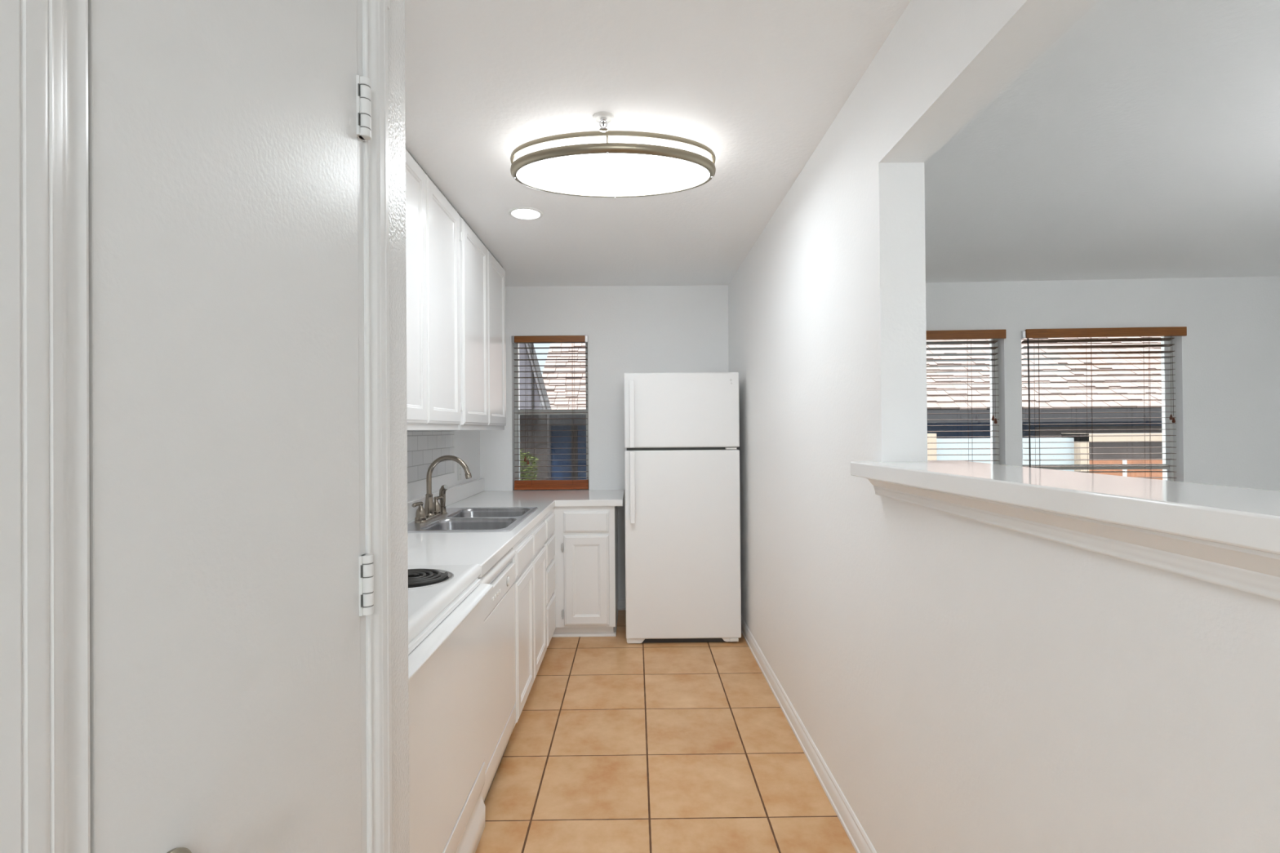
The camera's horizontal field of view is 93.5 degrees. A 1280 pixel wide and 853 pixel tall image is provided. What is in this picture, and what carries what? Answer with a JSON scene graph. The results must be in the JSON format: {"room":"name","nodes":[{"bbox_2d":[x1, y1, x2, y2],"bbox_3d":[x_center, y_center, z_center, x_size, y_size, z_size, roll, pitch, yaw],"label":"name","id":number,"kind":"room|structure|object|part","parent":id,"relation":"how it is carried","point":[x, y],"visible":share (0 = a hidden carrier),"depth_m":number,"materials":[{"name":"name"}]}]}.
{"room":"kitchen","nodes":[
{"label":"kitchen","id":0,"kind":"room"},
{"bbox_2d":[387,0,409,852],"bbox_3d":[-0.846,0.139,0.248,0.850,2.404,1.712,0,0,0],"label":"wall","id":1,"kind":"structure","parent":0,"point":[396,15],"depth_m":1.07,"materials":[{"name":"white paint"}]},
{"bbox_2d":[0,0,392,852],"bbox_3d":[-0.470,0.283,0.688,0.128,2.114,0.628,0,0,0],"label":"door frame","id":2,"kind":"structure","parent":1,"relation":"attached to","point":[45,768],"depth_m":0.42,"materials":[{"name":"white paint"}]},
{"bbox_2d":[88,0,373,852],"bbox_3d":[-0.403,0.316,0.689,0.096,2.024,0.462,0,0,0],"label":"door","id":3,"kind":"structure","parent":1,"relation":"in","point":[231,584],"depth_m":0.61,"materials":[{"name":"white paint"}]},
{"bbox_3d":[-0.384,0.407,0.525,0.062,0.066,0.066,0,0,0],"label":"knob","id":4,"kind":"part","parent":3,"relation":"part of","materials":[{"name":"silver metal"}]},
{"bbox_2d":[407,430,479,501],"bbox_3d":[-1.231,0.155,2.724,0.120,2.404,3.470,0,0,0],"label":"wall","id":5,"kind":"structure","parent":0,"point":[467,442],"depth_m":3.95,"materials":[{"name":"white paint"}]},
{"bbox_2d":[407,431,454,483],"bbox_3d":[-1.163,0.152,2.450,0.011,0.259,2.680,0,0,0],"label":"tiles","id":6,"kind":"structure","parent":5,"relation":"attached to","point":[424,448],"depth_m":3.31,"materials":[{"name":"white tile"}]},
{"bbox_2d":[405,148,460,430],"bbox_3d":[-1.017,-0.517,2.441,0.311,1.066,0.955,0,0,0],"label":"upper cabinet","id":7,"kind":"object","parent":5,"relation":"attached to","point":[432,222],"visible":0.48,"depth_m":2.48,"materials":[{"name":"white paint"}]},
{"bbox_3d":[-0.868,-0.522,2.210,0.018,1.020,0.459,0,0,0],"label":"door","id":8,"kind":"part","parent":7,"relation":"part of","materials":[{"name":"white paint"}]},
{"bbox_3d":[-0.872,-0.520,2.676,0.018,1.020,0.455,0,0,0],"label":"door","id":9,"kind":"part","parent":7,"relation":"part of","materials":[{"name":"white paint"}]},
{"bbox_2d":[457,213,506,430],"bbox_3d":[-1.025,-0.511,3.438,0.311,1.066,1.010,0,0,0],"label":"upper cabinet","id":10,"kind":"object","parent":5,"relation":"attached to","point":[482,277],"visible":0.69,"depth_m":3.32,"materials":[{"name":"white paint"}]},
{"bbox_3d":[-0.876,-0.517,3.208,0.018,1.020,0.492,0,0,0],"label":"door","id":11,"kind":"part","parent":10,"relation":"part of","materials":[{"name":"white paint"}]},
{"bbox_3d":[-0.880,-0.514,3.695,0.018,1.020,0.466,0,0,0],"label":"door","id":12,"kind":"part","parent":10,"relation":"part of","materials":[{"name":"white paint"}]},
{"bbox_2d":[480,284,728,608],"bbox_3d":[-0.256,0.158,4.557,2.100,2.404,0.180,0,0,0],"label":"wall","id":13,"kind":"structure","parent":0,"point":[628,329],"depth_m":4.47,"materials":[{"name":"white paint"}]},
{"bbox_2d":[514,342,588,479],"bbox_3d":[-0.667,-0.100,4.595,0.566,1.149,0.070,0,0,0],"label":"window","id":14,"kind":"structure","parent":13,"relation":"in","point":[517,411],"depth_m":4.56,"materials":[{"name":"white plastic"}]},
{"bbox_2d":[511,335,588,489],"bbox_3d":[-0.667,-0.102,4.493,0.564,1.141,0.072,0,0,0],"label":"blind","id":15,"kind":"object","parent":14,"relation":"attached to","point":[531,484],"visible":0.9,"depth_m":4.47,"materials":[{"name":"brown wood"}]},
{"bbox_3d":[-0.801,-0.094,4.499,0.016,1.065,0.057,0,0,0],"label":"ladder cord","id":16,"kind":"part","parent":15,"relation":"part of","materials":[{"name":"white fabric"}]},
{"bbox_3d":[-0.668,-0.648,4.501,0.548,0.043,0.056,0,0,0],"label":"head rail","id":17,"kind":"part","parent":15,"relation":"part of","materials":[{"name":"brown wood"}]},
{"bbox_3d":[-0.659,0.435,4.497,0.550,0.068,0.054,0,0,0],"label":"rail","id":18,"kind":"part","parent":15,"relation":"part of","materials":[{"name":"brown wood"}]},
{"bbox_3d":[-0.496,-0.097,4.502,0.016,1.065,0.057,0,0,0],"label":"ladder cord","id":19,"kind":"part","parent":15,"relation":"part of","materials":[{"name":"fabric"}]},
{"bbox_3d":[-0.667,-0.110,4.585,0.514,0.038,0.034,0,0,0],"label":"meeting rail","id":20,"kind":"part","parent":14,"relation":"part of","materials":[{"name":"white plastic"}]},
{"bbox_2d":[617,598,626,610],"bbox_3d":[0.248,1.312,4.457,0.819,0.086,0.016,0,0,0],"label":"baseboard","id":21,"kind":"structure","parent":13,"relation":"attached to","point":[621,602],"depth_m":4.45,"materials":[{"name":"white paint"}]},
{"bbox_2d":[475,610,856,852],"bbox_3d":[-0.826,1.476,2.110,3.160,0.250,5.250,0,0,0],"label":"floor","id":22,"kind":"structure","parent":0,"point":[615,745],"depth_m":2.41,"materials":[{"name":"tile"}]},
{"bbox_2d":[408,564,493,852],"bbox_3d":[-0.810,0.818,1.596,0.673,1.060,0.788,0,0,0],"label":"electric range","id":23,"kind":"object","parent":22,"relation":"on","point":[446,685],"visible":0.17,"depth_m":1.61,"materials":[{"name":"white metal"}]},
{"bbox_3d":[-0.526,0.502,1.588,0.020,0.014,0.760,0,0,0],"label":"manifold panel","id":24,"kind":"part","parent":23,"relation":"part of","materials":[{"name":"white metal"}]},
{"bbox_2d":[408,564,480,642],"bbox_3d":[-0.836,0.475,1.598,0.627,0.040,0.788,0,0,0],"label":"cooktop","id":25,"kind":"object","parent":23,"relation":"in","point":[434,591],"depth_m":1.69,"materials":[{"name":"white ceramic"}]},
{"bbox_3d":[-0.514,1.204,1.585,0.028,0.224,0.755,0,0,0],"label":"storage drawer","id":26,"kind":"part","parent":23,"relation":"part of","materials":[{"name":"white metal"}]},
{"bbox_2d":[478,548,515,802],"bbox_3d":[-0.813,0.934,2.257,0.596,0.836,0.574,0,0,0],"label":"dishwasher","id":27,"kind":"object","parent":22,"relation":"on","point":[500,663],"visible":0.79,"depth_m":2.25,"materials":[{"name":"white metal"}]},
{"bbox_3d":[-0.541,0.544,2.262,0.032,0.057,0.574,0,0,0],"label":"handle rail","id":28,"kind":"part","parent":27,"relation":"part of","materials":[{"name":"white plastic"}]},
{"bbox_3d":[-0.542,1.235,2.258,0.040,0.128,0.574,0,0,0],"label":"kick panel","id":29,"kind":"part","parent":27,"relation":"part of","materials":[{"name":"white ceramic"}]},
{"bbox_3d":[-0.539,0.912,2.260,0.030,0.503,0.574,0,0,0],"label":"door panel","id":30,"kind":"part","parent":27,"relation":"part of","materials":[{"name":"white metal"}]},
{"bbox_3d":[-0.541,0.614,2.261,0.032,0.082,0.574,0,0,0],"label":"control panel","id":31,"kind":"part","parent":27,"relation":"part of","materials":[{"name":"white plastic"}]},
{"bbox_2d":[484,516,546,728],"bbox_3d":[-0.830,0.933,2.981,0.615,0.846,0.862,0,0,0],"label":"base cabinet","id":32,"kind":"object","parent":22,"relation":"on","point":[529,558],"visible":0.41,"depth_m":2.89,"materials":[{"name":"white paint"}]},
{"bbox_3d":[-0.529,0.966,2.761,0.018,0.592,0.404,0,0,0],"label":"door","id":33,"kind":"part","parent":32,"relation":"part of","materials":[{"name":"white paint"}]},
{"bbox_3d":[-0.532,0.968,3.186,0.018,0.592,0.414,0,0,0],"label":"door","id":34,"kind":"part","parent":32,"relation":"part of","materials":[{"name":"white paint"}]},
{"bbox_2d":[543,507,555,647],"bbox_3d":[-0.835,0.936,3.630,0.615,0.846,0.431,0,0,0],"label":"base cabinet","id":35,"kind":"object","parent":22,"relation":"on","point":[549,519],"visible":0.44,"depth_m":3.56,"materials":[{"name":"white paint"}]},
{"bbox_3d":[-0.538,0.742,3.599,0.018,0.140,0.335,0,0,0],"label":"drawer","id":36,"kind":"part","parent":35,"relation":"part of","materials":[{"name":"white paint"}]},
{"bbox_3d":[-0.539,0.594,3.600,0.018,0.119,0.335,0,0,0],"label":"drawer","id":37,"kind":"part","parent":35,"relation":"part of","materials":[{"name":"white paint"}]},
{"bbox_3d":[-0.536,0.925,3.598,0.018,0.193,0.335,0,0,0],"label":"drawer","id":38,"kind":"part","parent":35,"relation":"part of","materials":[{"name":"white paint"}]},
{"bbox_3d":[-0.534,1.153,3.597,0.018,0.228,0.335,0,0,0],"label":"drawer","id":39,"kind":"part","parent":35,"relation":"part of","materials":[{"name":"white paint"}]},
{"bbox_2d":[551,506,617,637],"bbox_3d":[-0.654,0.937,4.144,0.986,0.846,0.628,0,0,0],"label":"base cabinet","id":40,"kind":"object","parent":22,"relation":"on","point":[586,555],"visible":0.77,"depth_m":3.84,"materials":[{"name":"white paint"}]},
{"bbox_2d":[407,478,624,577],"bbox_3d":[-0.638,0.440,3.228,1.066,0.139,2.465,0,0,0],"label":"countertop","id":41,"kind":"structure","parent":40,"relation":"on","point":[485,549],"depth_m":2.96,"materials":[{"name":"white"}]},
{"bbox_2d":[412,455,471,523],"bbox_3d":[-0.962,0.303,3.013,0.248,0.319,0.333,0,0,0],"label":"kitchen faucet","id":42,"kind":"object","parent":41,"relation":"on","point":[432,510],"visible":1,"depth_m":3.00,"materials":[{"name":"silver metal"}]},
{"bbox_3d":[-1.066,0.373,2.873,0.020,0.022,0.057,-1,0,18],"label":"lever","id":43,"kind":"part","parent":42,"relation":"part of","materials":[{"name":"silver metal"}]},
{"bbox_3d":[-1.057,0.406,2.899,0.053,0.086,0.053,0,0,0],"label":"handle","id":44,"kind":"part","parent":42,"relation":"part of","materials":[{"name":"silver metal"}]},
{"bbox_3d":[-1.057,0.456,3.014,0.056,0.016,0.280,0,0,0],"label":"deck plate","id":45,"kind":"part","parent":42,"relation":"part of","materials":[{"name":"silver metal"}]},
{"bbox_3d":[-1.058,0.393,3.019,0.052,0.110,0.052,0,0,0],"label":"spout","id":46,"kind":"part","parent":42,"relation":"part of","materials":[{"name":"silver metal"}]},
{"bbox_3d":[-1.058,0.407,3.124,0.053,0.086,0.053,0,0,0],"label":"handle","id":47,"kind":"part","parent":42,"relation":"part of","materials":[{"name":"silver metal"}]},
{"bbox_3d":[-0.959,0.243,3.011,0.225,0.199,0.024,0,0,5],"label":"spout","id":48,"kind":"part","parent":42,"relation":"part of","materials":[{"name":"silver metal"}]},
{"bbox_2d":[407,506,537,533],"bbox_3d":[-0.842,0.547,3.044,0.530,0.173,0.797,0,0,0],"label":"sink","id":49,"kind":"object","parent":41,"relation":"in","point":[456,519],"visible":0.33,"depth_m":3.02,"materials":[{"name":"silver metal"}]},
{"bbox_2d":[439,484,448,514],"bbox_3d":[-1.045,0.386,3.194,0.053,0.157,0.049,0,0,0],"label":"sprayer","id":50,"kind":"object","parent":49,"relation":"on","point":[443,488],"visible":0.76,"depth_m":3.18,"materials":[{"name":"silver metal"}]},
{"bbox_3d":[-0.802,0.547,2.852,0.390,0.172,0.347,0,0,0],"label":"bowl","id":51,"kind":"part","parent":49,"relation":"part of","materials":[{"name":"metal"}]},
{"bbox_3d":[-0.805,0.549,3.237,0.390,0.172,0.348,0,0,0],"label":"bowl","id":52,"kind":"part","parent":49,"relation":"part of","materials":[{"name":"metal"}]},
{"bbox_3d":[-0.391,1.347,4.161,0.466,0.022,0.558,0,0,0],"label":"shoe moulding","id":53,"kind":"part","parent":40,"relation":"part of","materials":[{"name":"white paint"}]},
{"bbox_3d":[-0.344,0.610,3.843,0.290,0.132,0.018,0,0,0],"label":"drawer","id":54,"kind":"part","parent":40,"relation":"part of","materials":[{"name":"white paint"}]},
{"bbox_3d":[-0.340,0.982,3.841,0.289,0.577,0.018,0,0,0],"label":"door","id":55,"kind":"part","parent":40,"relation":"part of","materials":[{"name":"white paint"}]},
{"bbox_2d":[623,372,741,643],"bbox_3d":[0.262,0.509,4.059,0.717,1.687,0.732,0,0,0],"label":"refrigerator","id":56,"kind":"object","parent":22,"relation":"on","point":[682,492],"visible":1,"depth_m":3.73,"materials":[{"name":"white metal"}]},
{"bbox_2d":[623,372,739,448],"bbox_3d":[0.260,-0.103,3.744,0.717,0.466,0.097,0,0,0],"label":"freezer","id":57,"kind":"object","parent":56,"relation":"in","point":[673,410],"depth_m":3.74,"materials":[{"name":"white metal"}]},
{"bbox_2d":[624,449,741,639],"bbox_3d":[0.267,0.732,3.740,0.717,1.170,0.097,0,0,0],"label":"fridge","id":58,"kind":"object","parent":56,"relation":"in","point":[682,507],"depth_m":3.73,"materials":[{"name":"white metal"}]},
{"bbox_2d":[404,0,1279,286],"bbox_3d":[1.485,-1.204,0.694,7.800,0.250,8.150,0,0,0],"label":"ceiling","id":59,"kind":"structure","parent":0,"point":[1144,142],"depth_m":2.14,"materials":[{"name":"white paint"}]},
{"bbox_2d":[507,206,543,220],"bbox_3d":[-0.562,-1.048,2.966,0.172,0.005,0.172,0,0,0],"label":"recessed light","id":60,"kind":"object","parent":59,"relation":"in","point":[524,213],"visible":1,"depth_m":2.96,"materials":[{"name":"white plastic"}]},
{"bbox_2d":[592,111,613,132],"bbox_3d":[-0.125,-1.036,2.061,0.074,0.046,0.074,0,0,0],"label":"sprinkler","id":61,"kind":"object","parent":59,"relation":"attached to","point":[601,117],"visible":1,"depth_m":2.05,"materials":[{"name":"white metal"}]},
{"bbox_3d":[-0.125,-1.035,2.061,0.024,0.037,0.024,-1,0,45],"label":"frame","id":62,"kind":"part","parent":61,"relation":"part of","materials":[{"name":"silver metal"}]},
{"bbox_2d":[510,126,715,199],"bbox_3d":[-0.103,-1.007,2.321,0.789,0.101,0.439,0,0,0],"label":"ceiling lamp","id":63,"kind":"object","parent":59,"relation":"attached to","point":[617,162],"visible":1,"depth_m":2.21,"materials":[{"name":"white plastic"}]},
{"bbox_2d":[728,0,1279,852],"bbox_3d":[0.749,0.136,2.115,0.130,2.404,4.720,0,0,0],"label":"wall","id":64,"kind":"structure","parent":0,"point":[964,685],"depth_m":1.46,"materials":[{"name":"white paint"}]},
{"bbox_2d":[741,616,876,852],"bbox_3d":[0.685,1.296,2.109,0.016,0.086,4.720,0,0,0],"label":"baseboard","id":65,"kind":"structure","parent":64,"relation":"attached to","point":[853,828],"depth_m":2.34,"materials":[{"name":"white paint"}]},
{"bbox_2d":[850,460,1279,600],"bbox_3d":[0.779,0.142,0.829,0.321,0.093,1.843,0,0,0],"label":"countertop","id":66,"kind":"structure","parent":64,"relation":"on","point":[1224,535],"depth_m":0.88,"materials":[{"name":"white"}]},
{"bbox_2d":[925,275,1279,491],"bbox_3d":[2.791,0.133,4.505,4.090,2.404,0.170,0,0,3],"label":"wall","id":67,"kind":"structure","parent":0,"point":[1226,384],"depth_m":4.37,"materials":[{"name":"white paint"}]},
{"bbox_2d":[926,329,1006,461],"bbox_3d":[2.119,-0.096,4.474,1.141,1.221,0.087,0,0,3],"label":"blind","id":68,"kind":"object","parent":67,"relation":"attached to","point":[956,334],"visible":0.41,"depth_m":4.45,"materials":[{"name":"brown wood"}]},
{"bbox_3d":[2.459,-0.092,4.473,0.016,1.145,0.057,0,0,3],"label":"ladder cord","id":69,"kind":"part","parent":68,"relation":"part of","materials":[{"name":"fabric"}]},
{"bbox_2d":[989,338,999,464],"bbox_3d":[2.123,-0.087,4.572,1.133,1.215,0.070,0,0,3],"label":"window","id":70,"kind":"structure","parent":67,"relation":"in","point":[993,426],"depth_m":4.52,"materials":[{"name":"white plastic"}]},
{"bbox_2d":[1022,336,1173,480],"bbox_3d":[3.378,-0.097,4.514,1.134,1.215,0.071,0,0,3],"label":"window","id":71,"kind":"structure","parent":67,"relation":"in","point":[1164,378],"depth_m":4.48,"materials":[{"name":"white plastic"}]},
{"bbox_3d":[3.381,0.302,4.502,1.082,0.038,0.034,0,0,3],"label":"meeting rail","id":72,"kind":"part","parent":71,"relation":"part of","materials":[{"name":"white plastic"}]},
{"bbox_2d":[1021,326,1186,479],"bbox_3d":[3.383,-0.107,4.415,1.151,1.221,0.087,0,0,3],"label":"blind","id":73,"kind":"object","parent":71,"relation":"attached to","point":[1171,331],"visible":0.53,"depth_m":4.41,"materials":[{"name":"brown wood"}]},
{"bbox_3d":[2.944,-0.096,4.450,0.016,1.145,0.057,0,0,3],"label":"ladder cord","id":74,"kind":"part","parent":73,"relation":"part of","materials":[{"name":"fabric"}]},
{"bbox_3d":[3.318,-0.099,4.432,0.016,1.145,0.057,0,0,3],"label":"ladder cord","id":75,"kind":"part","parent":73,"relation":"part of","materials":[{"name":"fabric"}]},
{"bbox_3d":[3.728,-0.102,4.413,0.016,1.145,0.057,0,0,3],"label":"ladder cord","id":76,"kind":"part","parent":73,"relation":"part of","materials":[{"name":"fabric"}]},
{"label":"outside","id":77,"kind":"structure","parent":0,"visible":0},
{"bbox_3d":[-0.149,4.354,22.376,60.000,0.200,35.200,0,0,0],"label":"ground","id":78,"kind":"structure","parent":77,"visible":0},
{"bbox_2d":[520,448,538,479],"bbox_3d":[-1.406,2.225,7.280,0.391,3.918,0.556,0,0,0],"label":"tree","id":79,"kind":"object","parent":78,"relation":"on","point":[528,468],"visible":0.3,"depth_m":7.25,"materials":[{"name":"green plant"}]},
{"bbox_2d":[519,343,551,479],"bbox_3d":[-2.847,1.438,7.814,3.411,5.519,0.710,0,0,0],"label":"building","id":80,"kind":"structure","parent":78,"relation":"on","point":[540,440],"depth_m":7.99,"materials":[{"name":"grey paint"}]},
{"bbox_2d":[542,336,1161,479],"bbox_3d":[6.142,0.254,11.627,15.530,7.785,5.245,0,0,0],"label":"neighbor house","id":81,"kind":"structure","parent":78,"relation":"on","point":[980,404],"depth_m":9.74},
{"bbox_2d":[927,426,1162,479],"bbox_3d":[6.005,2.070,8.878,5.544,4.127,1.120,0,0,0],"label":"building","id":82,"kind":"structure","parent":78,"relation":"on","point":[1155,430],"depth_m":8.44,"materials":[{"name":"grey paint"}]},
{"bbox_3d":[3.901,2.123,8.386,0.418,4.048,0.170,0,0,0],"label":"post","id":83,"kind":"part","parent":82,"relation":"part of","materials":[{"name":"brown paint"}]},
{"bbox_3d":[6.168,2.114,8.504,0.122,4.031,0.370,0,0,0],"label":"post","id":84,"kind":"part","parent":82,"relation":"part of","materials":[{"name":"brown paint"}]},
{"bbox_3d":[7.497,2.061,9.400,2.552,4.127,0.100,0,0,0],"label":"panel","id":85,"kind":"part","parent":82,"relation":"part of","materials":[{"name":"brown"}]},
{"bbox_3d":[6.763,2.297,8.373,0.028,3.654,0.040,0,0,0],"label":"white post","id":86,"kind":"part","parent":82,"relation":"part of","materials":[{"name":"white plastic"}]}
]}

